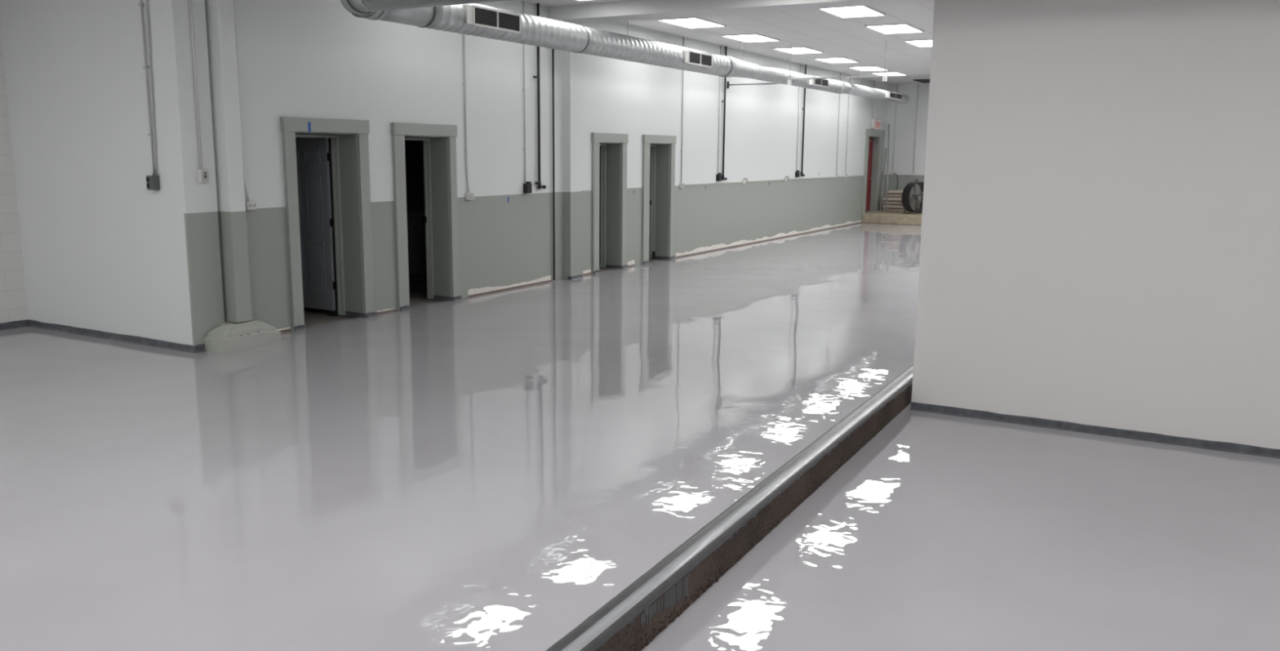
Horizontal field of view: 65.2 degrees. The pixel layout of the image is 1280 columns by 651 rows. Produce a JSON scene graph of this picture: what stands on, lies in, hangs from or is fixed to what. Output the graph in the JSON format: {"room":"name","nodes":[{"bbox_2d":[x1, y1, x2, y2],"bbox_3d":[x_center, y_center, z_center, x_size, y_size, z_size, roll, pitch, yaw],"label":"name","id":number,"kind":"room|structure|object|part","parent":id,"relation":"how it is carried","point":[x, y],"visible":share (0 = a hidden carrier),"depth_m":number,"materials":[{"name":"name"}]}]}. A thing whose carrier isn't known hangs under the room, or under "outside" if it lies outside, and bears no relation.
{"room":"empty industrial building","nodes":[
{"label":"empty industrial building","id":0,"kind":"room"},
{"bbox_2d":[0,26,28,323],"bbox_3d":[-9.229,-1.034,5.745,0.150,4.290,11.450,6,11,29],"label":"wall","id":1,"kind":"structure","parent":0,"point":[13,300],"depth_m":10.41,"materials":[{"name":"white paint"}]},
{"bbox_2d":[0,319,28,330],"bbox_3d":[-9.209,0.765,5.943,0.026,0.080,10.990,6,11,29],"label":"baseboard","id":2,"kind":"structure","parent":1,"relation":"attached to","point":[20,323],"depth_m":10.54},
{"bbox_2d":[0,0,224,345],"bbox_3d":[-5.314,-1.818,9.891,2.850,4.090,0.340,6,11,29],"label":"wall","id":3,"kind":"structure","parent":0,"point":[104,251],"depth_m":9.60,"materials":[{"name":"white paint"}]},
{"bbox_2d":[27,319,194,352],"bbox_3d":[-5.356,0.096,10.025,2.700,0.072,0.026,6,11,29],"label":"baseboard","id":4,"kind":"structure","parent":3,"relation":"attached to","point":[33,323],"depth_m":9.96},
{"bbox_2d":[138,0,159,190],"bbox_3d":[-4.494,-2.432,9.076,0.118,2.385,0.082,6,11,29],"label":"conduit","id":5,"kind":"object","parent":3,"relation":"attached to","point":[153,181],"visible":1,"depth_m":9.17,"materials":[{"name":"grey metal"}]},
{"bbox_2d":[188,0,208,182],"bbox_3d":[-4.028,-2.463,9.074,0.058,2.315,0.090,6,11,29],"label":"conduit","id":6,"kind":"object","parent":3,"relation":"attached to","point":[202,175],"visible":1,"depth_m":9.15,"materials":[{"name":"grey metal"}]},
{"bbox_3d":[-4.023,-1.380,9.254,0.004,0.106,0.076,6,11,29],"label":"plate","id":7,"kind":"part","parent":6,"relation":"part of","materials":[{"name":"silver metal"}]},
{"bbox_2d":[194,343,206,352],"bbox_3d":[-4.139,0.215,9.420,0.026,0.068,0.110,6,11,29],"label":"baseboard","id":8,"kind":"structure","parent":3,"relation":"attached to","point":[199,348],"depth_m":9.42,"materials":[{"name":"grey"}]},
{"bbox_2d":[204,0,252,322],"bbox_3d":[-3.930,-1.898,9.439,0.278,3.752,0.170,6,11,29],"label":"wall column","id":9,"kind":"structure","parent":0,"point":[220,14],"depth_m":9.41,"materials":[{"name":"white paint"}]},
{"bbox_2d":[0,222,921,650],"bbox_3d":[-0.169,-0.394,14.216,10.368,0.300,34.400,6,11,29],"label":"floor","id":10,"kind":"structure","parent":0,"point":[490,471],"depth_m":6.46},
{"bbox_2d":[203,319,281,353],"bbox_3d":[-3.868,0.071,9.766,0.440,0.238,0.807,6,11,29],"label":"concrete footing","id":11,"kind":"object","parent":10,"relation":"on","point":[228,337],"visible":0.92,"depth_m":9.56,"materials":[{"name":"grey concrete"}]},
{"bbox_2d":[279,328,291,333],"bbox_3d":[-3.775,0.073,10.369,0.019,0.027,0.400,6,11,29],"label":"joint","id":12,"kind":"object","parent":10,"relation":"on","point":[285,330],"visible":0.39,"depth_m":10.48,"materials":[{"name":"grey"}]},
{"bbox_2d":[377,308,397,314],"bbox_3d":[-2.983,-0.161,11.763,0.019,0.027,0.360,6,11,29],"label":"joint","id":13,"kind":"object","parent":10,"relation":"on","point":[394,309],"visible":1,"depth_m":11.77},
{"bbox_2d":[406,208,426,274],"bbox_3d":[-3.750,-1.346,15.877,1.150,0.962,0.530,6,11,29],"label":"storage cabinet","id":14,"kind":"object","parent":10,"relation":"on","point":[416,239],"visible":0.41,"depth_m":15.46,"materials":[{"name":"black metal"}]},
{"bbox_3d":[-3.659,-1.303,15.571,0.610,0.840,0.020,6,11,29],"label":"cabinet door","id":15,"kind":"part","parent":14,"relation":"part of","materials":[{"name":"black metal"}]},
{"bbox_2d":[467,280,551,297],"bbox_3d":[-1.770,-0.521,13.896,0.019,0.027,1.920,6,11,29],"label":"joint","id":16,"kind":"object","parent":10,"relation":"on","point":[548,281],"visible":1,"depth_m":13.83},
{"bbox_2d":[546,364,913,650],"bbox_3d":[4.019,-0.115,11.938,0.064,0.014,34.510,6,11,27],"label":"curb","id":17,"kind":"structure","parent":10,"relation":"on","point":[625,593],"depth_m":5.00,"materials":[{"name":"grey concrete"}]},
{"bbox_2d":[560,368,913,650],"bbox_3d":[4.076,-0.112,11.906,0.084,0.014,34.511,6,11,27],"label":"step nosing","id":18,"kind":"structure","parent":10,"relation":"on","point":[621,608],"depth_m":5.00,"materials":[{"name":"silver metal"}]},
{"bbox_2d":[595,382,912,650],"bbox_3d":[4.055,0.129,11.900,0.100,0.444,34.411,6,11,27],"label":"curb side","id":19,"kind":"structure","parent":10,"relation":"attached to","point":[633,633],"depth_m":5.47,"materials":[{"name":"concrete"}]},
{"bbox_2d":[640,573,688,626],"bbox_3d":[0.112,1.249,4.456,0.005,0.126,0.471,6,11,27],"label":"stain","id":20,"kind":"object","parent":19,"relation":"on","point":[669,595],"depth_m":4.49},
{"bbox_2d":[579,376,912,650],"bbox_3d":[4.119,-0.075,11.888,0.024,0.073,34.509,6,11,27],"label":"curb","id":21,"kind":"structure","parent":19,"relation":"attached to","point":[628,616],"depth_m":4.88,"materials":[{"name":"grey concrete"}]},
{"bbox_2d":[862,209,922,225],"bbox_3d":[7.382,-3.056,28.307,1.658,0.260,1.998,6,11,29],"label":"concrete platform","id":22,"kind":"object","parent":10,"relation":"on","point":[877,217],"visible":0.67,"depth_m":27.52,"materials":[{"name":"beige concrete"}]},
{"bbox_2d":[880,148,886,211],"bbox_3d":[7.033,-4.217,28.910,0.036,1.782,0.979,4,10,18],"label":"metal rod","id":23,"kind":"object","parent":22,"relation":"on","point":[886,148],"visible":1,"depth_m":28.89,"materials":[{"name":"grey metal"}]},
{"bbox_2d":[885,124,889,211],"bbox_3d":[7.132,-4.547,28.798,0.034,2.468,1.015,2,10,10],"label":"metal rod","id":24,"kind":"object","parent":22,"relation":"on","point":[888,124],"visible":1,"depth_m":28.77,"materials":[{"name":"grey metal"}]},
{"bbox_2d":[882,207,907,212],"bbox_3d":[7.380,-3.353,28.938,0.640,0.105,0.312,6,11,29],"label":"board","id":25,"kind":"object","parent":22,"relation":"on","point":[889,209],"visible":0.74,"depth_m":28.83,"materials":[{"name":"beige wood"}]},
{"bbox_2d":[882,204,904,208],"bbox_3d":[7.375,-3.458,28.929,0.640,0.105,0.303,6,11,29],"label":"board","id":26,"kind":"object","parent":25,"relation":"on","point":[894,206],"visible":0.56,"depth_m":28.80,"materials":[{"name":"beige wood"}]},
{"bbox_2d":[882,200,902,204],"bbox_3d":[7.371,-3.561,28.910,0.640,0.105,0.310,6,11,29],"label":"board","id":27,"kind":"object","parent":26,"relation":"on","point":[889,202],"visible":0.56,"depth_m":28.83,"materials":[{"name":"beige wood"}]},
{"bbox_2d":[882,196,902,200],"bbox_3d":[7.380,-3.665,28.882,0.670,0.110,0.318,6,11,29],"label":"board","id":28,"kind":"object","parent":27,"relation":"on","point":[893,198],"visible":0.56,"depth_m":28.78,"materials":[{"name":"beige wood"}]},
{"bbox_2d":[883,192,902,196],"bbox_3d":[7.388,-3.769,28.866,0.640,0.100,0.308,6,11,29],"label":"board","id":29,"kind":"object","parent":28,"relation":"on","point":[889,194],"visible":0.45,"depth_m":28.79,"materials":[{"name":"beige wood"}]},
{"bbox_2d":[887,190,902,193],"bbox_3d":[7.412,-3.855,28.835,0.540,0.080,0.312,6,11,29],"label":"board","id":30,"kind":"object","parent":29,"relation":"on","point":[890,191],"visible":0.56,"depth_m":28.73,"materials":[{"name":"beige wood"}]},
{"bbox_2d":[902,179,924,213],"bbox_3d":[7.681,-3.591,27.879,0.850,0.937,0.284,-6,12,-34],"label":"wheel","id":31,"kind":"object","parent":22,"relation":"on","point":[907,200],"visible":0.91,"depth_m":27.77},
{"bbox_3d":[7.516,-3.473,27.767,0.332,0.190,0.061,-6,12,-33],"label":"blade","id":32,"kind":"part","parent":31,"relation":"part of","materials":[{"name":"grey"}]},
{"bbox_3d":[7.755,-3.371,27.943,0.196,0.332,0.034,-3,11,-20],"label":"blade","id":33,"kind":"part","parent":31,"relation":"part of","materials":[{"name":"grey"}]},
{"bbox_2d":[295,133,650,309],"bbox_3d":[-3.079,-2.135,15.601,3.640,2.800,11.760,6,11,29],"label":"wall","id":34,"kind":"structure","parent":0,"point":[414,150],"depth_m":15.93,"materials":[{"name":"grey"}]},
{"bbox_2d":[234,0,888,330],"bbox_3d":[1.440,-3.420,19.477,0.280,4.090,23.300,6,11,29],"label":"wall","id":35,"kind":"structure","parent":0,"point":[312,59],"depth_m":13.76,"materials":[{"name":"white paint"}]},
{"bbox_2d":[233,0,257,209],"bbox_3d":[-3.858,-2.427,9.709,0.051,2.600,0.143,6,11,29],"label":"conduit","id":36,"kind":"object","parent":35,"relation":"attached to","point":[250,205],"visible":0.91,"depth_m":9.87,"materials":[{"name":"grey metal"}]},
{"bbox_2d":[276,326,290,330],"bbox_3d":[-3.782,0.051,10.369,0.005,0.021,0.400,6,11,29],"label":"bare wall edge","id":37,"kind":"structure","parent":35,"relation":"attached to","point":[287,327],"depth_m":10.47,"materials":[{"name":"paint"}]},
{"bbox_2d":[280,116,374,330],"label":"door","id":38,"kind":"structure","parent":35,"relation":"in","point":[307,158],"depth_m":11.35,"materials":[{"name":"grey paint"}]},
{"bbox_2d":[294,324,306,331],"bbox_3d":[-3.596,0.023,10.596,0.026,0.053,0.140,6,11,29],"label":"baseboard","id":39,"kind":"structure","parent":38,"relation":"attached to","point":[299,327],"depth_m":10.59,"materials":[{"name":"grey"}]},
{"bbox_2d":[307,121,311,131],"bbox_3d":[-3.454,-2.073,10.453,0.002,0.100,0.035,6,11,29],"label":"tape","id":40,"kind":"object","parent":38,"relation":"attached to","point":[308,122],"visible":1,"depth_m":10.45,"materials":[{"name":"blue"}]},
{"bbox_3d":[-3.652,-1.067,11.049,0.094,2.045,0.874,6,11,29],"label":"frame","id":41,"kind":"part","parent":38,"relation":"part of","materials":[{"name":"grey paint"}]},
{"bbox_2d":[344,311,364,317],"bbox_3d":[-3.276,-0.128,11.488,0.300,0.051,0.026,6,11,29],"label":"baseboard","id":42,"kind":"structure","parent":38,"relation":"attached to","point":[347,313],"depth_m":11.49,"materials":[{"name":"grey"}]},
{"bbox_2d":[365,311,377,317],"bbox_3d":[-3.080,-0.128,11.504,0.026,0.050,0.170,6,11,29],"label":"baseboard","id":43,"kind":"structure","parent":38,"relation":"attached to","point":[371,313],"depth_m":11.50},
{"bbox_2d":[377,307,396,311],"bbox_3d":[-2.990,-0.182,11.763,0.005,0.018,0.360,6,11,29],"label":"bare wall edge","id":44,"kind":"structure","parent":35,"relation":"attached to","point":[394,308],"depth_m":11.76,"materials":[{"name":"paint"}]},
{"bbox_2d":[391,122,459,311],"bbox_3d":[-2.749,-1.355,12.301,0.412,2.200,1.124,6,11,29],"label":"door frame","id":45,"kind":"structure","parent":35,"relation":"in","point":[440,174],"depth_m":12.56,"materials":[{"name":"grey paint"}]},
{"bbox_2d":[400,304,411,311],"bbox_3d":[-2.806,-0.210,11.985,0.026,0.053,0.170,6,11,29],"label":"baseboard","id":46,"kind":"structure","parent":45,"relation":"attached to","point":[406,307],"depth_m":11.98,"materials":[{"name":"grey"}]},
{"bbox_3d":[-2.876,-1.293,12.412,0.094,2.038,0.784,6,11,29],"label":"frame","id":47,"kind":"part","parent":45,"relation":"part of","materials":[{"name":"grey paint"}]},
{"bbox_2d":[433,294,453,301],"bbox_3d":[-2.523,-0.350,12.812,0.300,0.050,0.026,6,11,29],"label":"baseboard","id":48,"kind":"structure","parent":45,"relation":"attached to","point":[436,297],"depth_m":12.81,"materials":[{"name":"grey"}]},
{"bbox_2d":[453,295,462,300],"bbox_3d":[-2.332,-0.350,12.820,0.026,0.051,0.150,6,11,29],"label":"baseboard","id":49,"kind":"structure","parent":45,"relation":"attached to","point":[458,297],"depth_m":12.81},
{"bbox_2d":[462,34,474,199],"bbox_3d":[-2.179,-2.910,12.665,0.048,2.630,0.135,6,11,29],"label":"conduit","id":50,"kind":"object","parent":35,"relation":"attached to","point":[468,196],"visible":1,"depth_m":12.70,"materials":[{"name":"grey metal"}]},
{"bbox_3d":[-2.172,-1.659,12.872,0.003,0.075,0.105,6,11,29],"label":"plate","id":51,"kind":"part","parent":50,"relation":"part of","materials":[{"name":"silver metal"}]},
{"bbox_2d":[467,275,551,294],"bbox_3d":[-1.776,-0.570,13.891,0.005,0.076,1.920,6,11,29],"label":"bare wall edge","id":52,"kind":"structure","parent":35,"relation":"attached to","point":[474,291],"depth_m":13.68,"materials":[{"name":"paint"}]},
{"bbox_2d":[522,0,532,193],"bbox_3d":[-1.556,-3.115,13.735,0.070,2.580,0.115,6,11,29],"label":"conduit","id":53,"kind":"object","parent":35,"relation":"attached to","point":[527,188],"visible":1,"depth_m":13.82,"materials":[{"name":"grey metal"}]},
{"bbox_2d":[533,3,546,189],"bbox_3d":[-1.410,-3.181,13.982,0.053,2.532,0.232,7,12,34],"label":"pipe","id":54,"kind":"object","parent":35,"relation":"attached to","point":[540,186],"visible":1,"depth_m":14.00,"materials":[{"name":"black metal"}]},
{"bbox_2d":[551,48,555,279],"bbox_3d":[-1.244,-2.575,14.414,0.026,3.870,0.026,6,11,29],"label":"drain pipe","id":55,"kind":"object","parent":35,"relation":"attached to","point":[553,50],"visible":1,"depth_m":14.46,"materials":[{"name":"grey metal"}]},
{"bbox_2d":[582,269,591,273],"bbox_3d":[-0.827,-0.839,15.561,0.005,0.051,0.240,6,11,29],"label":"bare wall edge","id":56,"kind":"structure","parent":35,"relation":"attached to","point":[588,270],"depth_m":15.55,"materials":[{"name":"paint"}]},
{"bbox_2d":[591,132,628,273],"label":"door frame","id":57,"kind":"structure","parent":35,"relation":"in","point":[613,153],"depth_m":16.26,"materials":[{"name":"grey paint"}]},
{"bbox_2d":[593,269,599,274],"bbox_3d":[-0.672,-0.842,15.737,0.026,0.051,0.165,6,11,29],"label":"baseboard","id":58,"kind":"structure","parent":57,"relation":"attached to","point":[595,272],"depth_m":15.73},
{"bbox_3d":[-0.767,-1.903,16.122,0.094,2.010,0.684,6,11,29],"label":"frame","id":59,"kind":"part","parent":57,"relation":"part of","materials":[{"name":"grey paint"}]},
{"bbox_2d":[604,264,622,268],"bbox_3d":[-0.438,-0.968,16.476,0.300,0.051,0.026,6,11,29],"label":"baseboard","id":60,"kind":"structure","parent":57,"relation":"attached to","point":[606,265],"depth_m":16.47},
{"bbox_2d":[627,259,634,265],"bbox_3d":[-0.151,-1.051,16.746,0.005,0.076,0.240,6,11,29],"label":"bare wall edge","id":61,"kind":"structure","parent":35,"relation":"attached to","point":[632,262],"depth_m":16.75,"materials":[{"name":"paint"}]},
{"bbox_2d":[641,134,676,264],"bbox_3d":[0.173,-2.207,17.439,0.412,2.175,1.149,6,11,29],"label":"door","id":62,"kind":"structure","parent":35,"relation":"in","point":[657,206],"depth_m":17.72,"materials":[{"name":"grey paint"}]},
{"bbox_2d":[643,260,649,264],"bbox_3d":[0.117,-1.076,17.124,0.026,0.053,0.200,6,11,29],"label":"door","id":63,"kind":"structure","parent":62,"relation":"attached to","point":[646,262],"depth_m":17.11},
{"bbox_3d":[0.047,-2.147,17.553,0.094,2.015,0.754,6,11,29],"label":"frame","id":64,"kind":"part","parent":62,"relation":"part of","materials":[{"name":"grey paint"}]},
{"bbox_2d":[654,255,669,259],"bbox_3d":[0.393,-1.213,17.938,0.300,0.050,0.026,6,11,29],"label":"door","id":65,"kind":"structure","parent":62,"relation":"attached to","point":[656,256],"depth_m":17.93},
{"bbox_2d":[679,36,684,187],"bbox_3d":[0.771,-3.781,17.852,0.048,2.635,0.135,6,11,29],"label":"conduit","id":66,"kind":"object","parent":35,"relation":"attached to","point":[682,184],"visible":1,"depth_m":17.90,"materials":[{"name":"grey metal"}]},
{"bbox_2d":[715,45,721,181],"bbox_3d":[1.542,-4.049,19.176,0.070,2.545,0.115,6,11,29],"label":"conduit","id":67,"kind":"object","parent":35,"relation":"attached to","point":[718,177],"visible":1,"depth_m":19.26,"materials":[{"name":"grey metal"}]},
{"bbox_2d":[721,46,727,180],"bbox_3d":[1.638,-4.083,19.340,0.053,2.532,0.232,7,12,34],"label":"pipe","id":68,"kind":"object","parent":35,"relation":"attached to","point":[726,47],"visible":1,"depth_m":19.35,"materials":[{"name":"black metal"}]},
{"bbox_2d":[742,177,747,183],"bbox_3d":[2.151,-2.963,20.510,0.050,0.120,0.220,6,11,29],"label":"outlet box","id":69,"kind":"object","parent":35,"relation":"attached to","point":[745,180],"visible":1,"depth_m":20.46,"materials":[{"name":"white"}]},
{"bbox_2d":[675,220,861,256],"bbox_3d":[3.406,-2.111,22.997,0.005,0.091,11.260,6,11,29],"label":"bare wall edge","id":70,"kind":"structure","parent":35,"relation":"attached to","point":[780,234],"depth_m":21.15,"materials":[{"name":"paint"}]},
{"bbox_2d":[684,174,864,185],"bbox_3d":[3.484,-3.350,22.889,0.018,0.022,11.050,6,11,29],"label":"wall trim","id":71,"kind":"structure","parent":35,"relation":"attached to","point":[856,175],"depth_m":21.43,"materials":[{"name":"white plastic"}]},
{"bbox_2d":[783,175,789,181],"bbox_3d":[3.300,-3.304,22.531,0.050,0.120,0.220,6,11,29],"label":"outlet box","id":72,"kind":"object","parent":35,"relation":"attached to","point":[787,177],"visible":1,"depth_m":22.49,"materials":[{"name":"white"}]},
{"bbox_2d":[795,63,800,177],"bbox_3d":[3.641,-4.670,22.866,0.070,2.545,0.115,6,11,29],"label":"conduit","id":73,"kind":"object","parent":35,"relation":"attached to","point":[797,172],"visible":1,"depth_m":22.95,"materials":[{"name":"grey metal"}]},
{"bbox_2d":[800,64,806,176],"bbox_3d":[3.791,-4.721,23.124,0.053,2.532,0.232,7,12,34],"label":"pipe","id":74,"kind":"object","parent":35,"relation":"attached to","point":[803,108],"visible":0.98,"depth_m":23.15,"materials":[{"name":"black metal"}]},
{"bbox_2d":[835,72,841,177],"bbox_3d":[5.042,-5.057,25.358,0.048,2.610,0.135,6,11,29],"label":"conduit","id":75,"kind":"object","parent":35,"relation":"attached to","point":[836,174],"visible":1,"depth_m":25.40,"materials":[{"name":"grey metal"}]},
{"bbox_2d":[844,75,850,177],"bbox_3d":[5.409,-5.166,26.003,0.048,2.610,0.135,6,11,29],"label":"conduit","id":76,"kind":"object","parent":35,"relation":"attached to","point":[845,174],"visible":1,"depth_m":26.04,"materials":[{"name":"grey metal"}]},
{"bbox_2d":[862,128,884,213],"bbox_3d":[6.467,-4.387,28.442,0.412,2.300,1.704,6,11,29],"label":"door","id":77,"kind":"structure","parent":35,"relation":"in","point":[873,151],"depth_m":28.70,"materials":[{"name":"grey paint"}]},
{"bbox_2d":[871,80,884,129],"bbox_3d":[6.726,-6.173,28.087,0.155,1.315,0.881,6,11,29],"label":"exit sign","id":78,"kind":"object","parent":35,"relation":"attached to","point":[875,124],"visible":1,"depth_m":27.99,"materials":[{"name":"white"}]},
{"bbox_2d":[562,22,581,279],"bbox_3d":[-1.005,-2.650,14.771,0.140,4.040,0.290,6,11,29],"label":"wall pier","id":79,"kind":"object","parent":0,"point":[571,61],"visible":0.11,"depth_m":14.74,"materials":[{"name":"white paint"}]},
{"bbox_2d":[567,274,582,279],"bbox_3d":[-0.980,-0.728,15.065,0.076,0.052,0.316,6,11,29],"label":"baseboard","id":80,"kind":"object","parent":79,"relation":"attached to","point":[569,277],"visible":1,"depth_m":15.01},
{"bbox_2d":[521,0,934,84],"bbox_3d":[3.895,-4.014,11.323,17.130,0.178,34.750,6,11,29],"label":"ceiling","id":81,"kind":"structure","parent":0,"point":[818,29],"depth_m":17.16,"materials":[{"name":"tile"}]},
{"bbox_2d":[340,0,909,103],"bbox_3d":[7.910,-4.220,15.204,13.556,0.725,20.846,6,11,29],"label":"duct","id":82,"kind":"object","parent":81,"relation":"hanging from","point":[467,17],"visible":0.95,"depth_m":12.70,"materials":[{"name":"metal"}]},
{"bbox_2d":[472,4,520,33],"bbox_3d":[-1.618,-3.473,11.370,0.010,0.215,0.880,6,11,29],"label":"grille","id":83,"kind":"object","parent":82,"relation":"attached to","point":[486,17],"depth_m":11.35,"materials":[{"name":"grey metal"}]},
{"bbox_2d":[688,49,712,67],"bbox_3d":[0.965,-4.233,15.912,0.010,0.205,0.860,6,11,29],"label":"grille","id":84,"kind":"object","parent":82,"relation":"attached to","point":[695,58],"depth_m":15.90,"materials":[{"name":"grey metal"}]},
{"bbox_2d":[813,76,828,87],"bbox_3d":[3.788,-5.071,20.874,0.010,0.170,0.880,6,11,29],"label":"grille","id":85,"kind":"object","parent":82,"relation":"attached to","point":[820,82],"depth_m":20.87,"materials":[{"name":"grey metal"}]},
{"bbox_2d":[888,91,902,100],"bbox_3d":[6.607,-5.920,25.825,0.010,0.160,1.200,6,11,29],"label":"grille","id":86,"kind":"object","parent":82,"relation":"attached to","point":[894,95],"depth_m":25.78,"materials":[{"name":"grey metal"}]},
{"bbox_2d":[657,17,726,28],"bbox_3d":[0.817,-4.715,15.601,0.656,0.019,1.116,6,11,29],"label":"recessed light","id":87,"kind":"object","parent":81,"relation":"in","point":[686,22],"visible":0.92,"depth_m":15.58,"materials":[{"name":"grey plastic"}]},
{"bbox_2d":[662,18,722,27],"bbox_3d":[0.817,-4.720,15.600,0.620,0.008,1.080,6,11,29],"label":"diffuser","id":88,"kind":"object","parent":87,"relation":"attached to","point":[686,23],"depth_m":15.64,"materials":[{"name":"white plastic"}]},
{"bbox_2d":[548,0,934,24],"bbox_3d":[5.072,-3.772,10.851,14.280,0.210,0.520,6,11,29],"label":"ceiling beam","id":89,"kind":"structure","parent":81,"relation":"attached to","point":[633,10],"depth_m":13.16,"materials":[{"name":"white paint"}]},
{"bbox_2d":[720,33,780,42],"bbox_3d":[1.957,-5.053,17.605,0.656,0.019,1.116,6,11,29],"label":"recessed light","id":90,"kind":"object","parent":81,"relation":"in","point":[748,37],"visible":1,"depth_m":17.58,"materials":[{"name":"grey plastic"}]},
{"bbox_2d":[725,35,776,41],"bbox_3d":[1.957,-5.057,17.604,0.620,0.008,1.080,6,11,29],"label":"diffuser","id":91,"kind":"object","parent":90,"relation":"attached to","point":[739,37],"depth_m":17.61,"materials":[{"name":"white plastic"}]},
{"bbox_2d":[772,46,824,53],"bbox_3d":[3.117,-5.396,19.643,0.656,0.019,1.116,6,11,29],"label":"recessed light","id":92,"kind":"object","parent":81,"relation":"in","point":[799,50],"visible":1,"depth_m":19.61,"materials":[{"name":"grey plastic"}]},
{"bbox_2d":[777,48,819,53],"bbox_3d":[3.117,-5.401,19.642,0.620,0.008,1.080,6,11,29],"label":"diffuser","id":93,"kind":"object","parent":92,"relation":"attached to","point":[785,50],"depth_m":19.65,"materials":[{"name":"white plastic"}]},
{"bbox_2d":[726,40,887,88],"bbox_3d":[3.058,-4.837,18.608,3.115,0.770,0.070,6,11,29],"label":"conduit","id":94,"kind":"object","parent":81,"relation":"hanging from","point":[884,77],"visible":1,"depth_m":18.62,"materials":[{"name":"grey metal"}]},
{"bbox_3d":[2.817,-4.951,18.726,0.013,0.590,0.013,2,10,7],"label":"hanger rod","id":95,"kind":"part","parent":94,"relation":"part of","materials":[{"name":"grey metal"}]},
{"bbox_3d":[4.386,-4.795,17.859,0.013,0.570,0.013,-7,12,-38],"label":"hanger rod","id":96,"kind":"part","parent":94,"relation":"part of","materials":[{"name":"grey metal"}]},
{"bbox_2d":[813,57,859,63],"bbox_3d":[4.267,-5.736,21.664,0.656,0.019,1.116,6,11,29],"label":"recessed light","id":97,"kind":"object","parent":81,"relation":"in","point":[836,60],"visible":1,"depth_m":21.62,"materials":[{"name":"grey plastic"}]},
{"bbox_2d":[817,57,855,62],"bbox_3d":[4.267,-5.741,21.663,0.620,0.008,1.080,6,11,29],"label":"diffuser","id":98,"kind":"object","parent":97,"relation":"attached to","point":[825,60],"depth_m":21.63,"materials":[{"name":"white plastic"}]},
{"bbox_2d":[818,5,885,17],"bbox_3d":[3.004,-4.445,14.170,0.656,0.019,1.116,6,11,29],"label":"recessed light","id":99,"kind":"object","parent":81,"relation":"in","point":[855,11],"visible":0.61,"depth_m":14.24,"materials":[{"name":"grey plastic"}]},
{"bbox_2d":[848,66,888,71],"bbox_3d":[5.416,-6.077,23.685,0.656,0.019,1.116,6,11,29],"label":"recessed light","id":100,"kind":"object","parent":81,"relation":"in","point":[859,68],"visible":0.99,"depth_m":23.64,"materials":[{"name":"grey plastic"}]},
{"bbox_2d":[853,66,884,70],"bbox_3d":[5.416,-6.081,23.684,0.620,0.008,1.080,6,11,29],"label":"diffuser","id":101,"kind":"object","parent":100,"relation":"attached to","point":[854,68],"depth_m":23.66,"materials":[{"name":"white plastic"}]},
{"bbox_2d":[871,71,906,75],"bbox_3d":[6.287,-6.335,25.216,0.656,0.019,0.936,6,11,29],"label":"recessed light","id":102,"kind":"object","parent":81,"relation":"in","point":[886,73],"visible":0.96,"depth_m":25.19,"materials":[{"name":"white plastic"}]},
{"bbox_2d":[875,72,904,75],"bbox_3d":[6.287,-6.339,25.215,0.620,0.008,0.900,6,11,29],"label":"diffuser","id":103,"kind":"object","parent":102,"relation":"attached to","point":[877,73],"depth_m":25.19,"materials":[{"name":"white"}]},
{"bbox_2d":[864,23,924,34],"bbox_3d":[4.105,-4.771,16.105,0.656,0.019,1.116,6,11,29],"label":"recessed light","id":104,"kind":"object","parent":81,"relation":"in","point":[893,28],"visible":1,"depth_m":16.11,"materials":[{"name":"grey plastic"}]},
{"bbox_2d":[903,39,932,47],"bbox_3d":[5.255,-5.111,18.126,0.656,0.019,1.116,6,11,29],"label":"recessed light","id":105,"kind":"object","parent":81,"relation":"in","point":[923,42],"visible":0.53,"depth_m":18.09,"materials":[{"name":"grey plastic"}]},
{"bbox_2d":[908,40,932,46],"bbox_3d":[5.255,-5.116,18.125,0.620,0.008,1.080,6,11,29],"label":"diffuser","id":106,"kind":"object","parent":105,"relation":"attached to","point":[915,42],"depth_m":18.10,"materials":[{"name":"white plastic"}]},
{"bbox_2d":[912,79,929,83],"bbox_3d":[8.208,-6.681,27.344,1.200,0.028,1.200,6,11,29],"label":"ceiling vent","id":107,"kind":"object","parent":81,"relation":"in","point":[922,81],"visible":0.38,"depth_m":27.15,"materials":[{"name":"black metal"}]},
{"bbox_2d":[882,83,929,210],"bbox_3d":[13.273,-4.341,26.019,14.660,4.290,0.200,6,11,29],"label":"wall","id":108,"kind":"structure","parent":0,"point":[905,119],"depth_m":28.88,"materials":[{"name":"white paint"}]},
{"bbox_2d":[888,83,897,174],"bbox_3d":[7.386,-5.673,29.002,0.180,2.600,0.045,6,11,29],"label":"conduit","id":109,"kind":"object","parent":108,"relation":"attached to","point":[892,172],"visible":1,"depth_m":29.05,"materials":[{"name":"grey metal"}]},
{"bbox_2d":[909,83,918,175],"bbox_3d":[7.910,-5.618,28.713,0.180,2.600,0.045,6,11,29],"label":"conduit","id":110,"kind":"object","parent":108,"relation":"attached to","point":[913,173],"visible":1,"depth_m":28.77,"materials":[{"name":"grey metal"}]},
{"bbox_2d":[640,402,1279,650],"bbox_3d":[7.461,0.609,10.044,8.530,0.300,34.400,6,11,29],"label":"floor","id":111,"kind":"structure","parent":0,"point":[941,531],"depth_m":5.33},
{"bbox_2d":[630,422,882,650],"bbox_3d":[0.809,1.106,5.761,0.019,0.068,4.598,6,11,27],"label":"grit","id":112,"kind":"object","parent":111,"relation":"on","point":[740,554],"visible":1,"depth_m":4.82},
{"bbox_2d":[910,0,1279,458],"bbox_3d":[5.797,-0.958,6.153,7.980,4.290,0.186,6,11,29],"label":"wall","id":113,"kind":"structure","parent":0,"point":[1100,246],"depth_m":7.43,"materials":[{"name":"white paint"}]}
]}

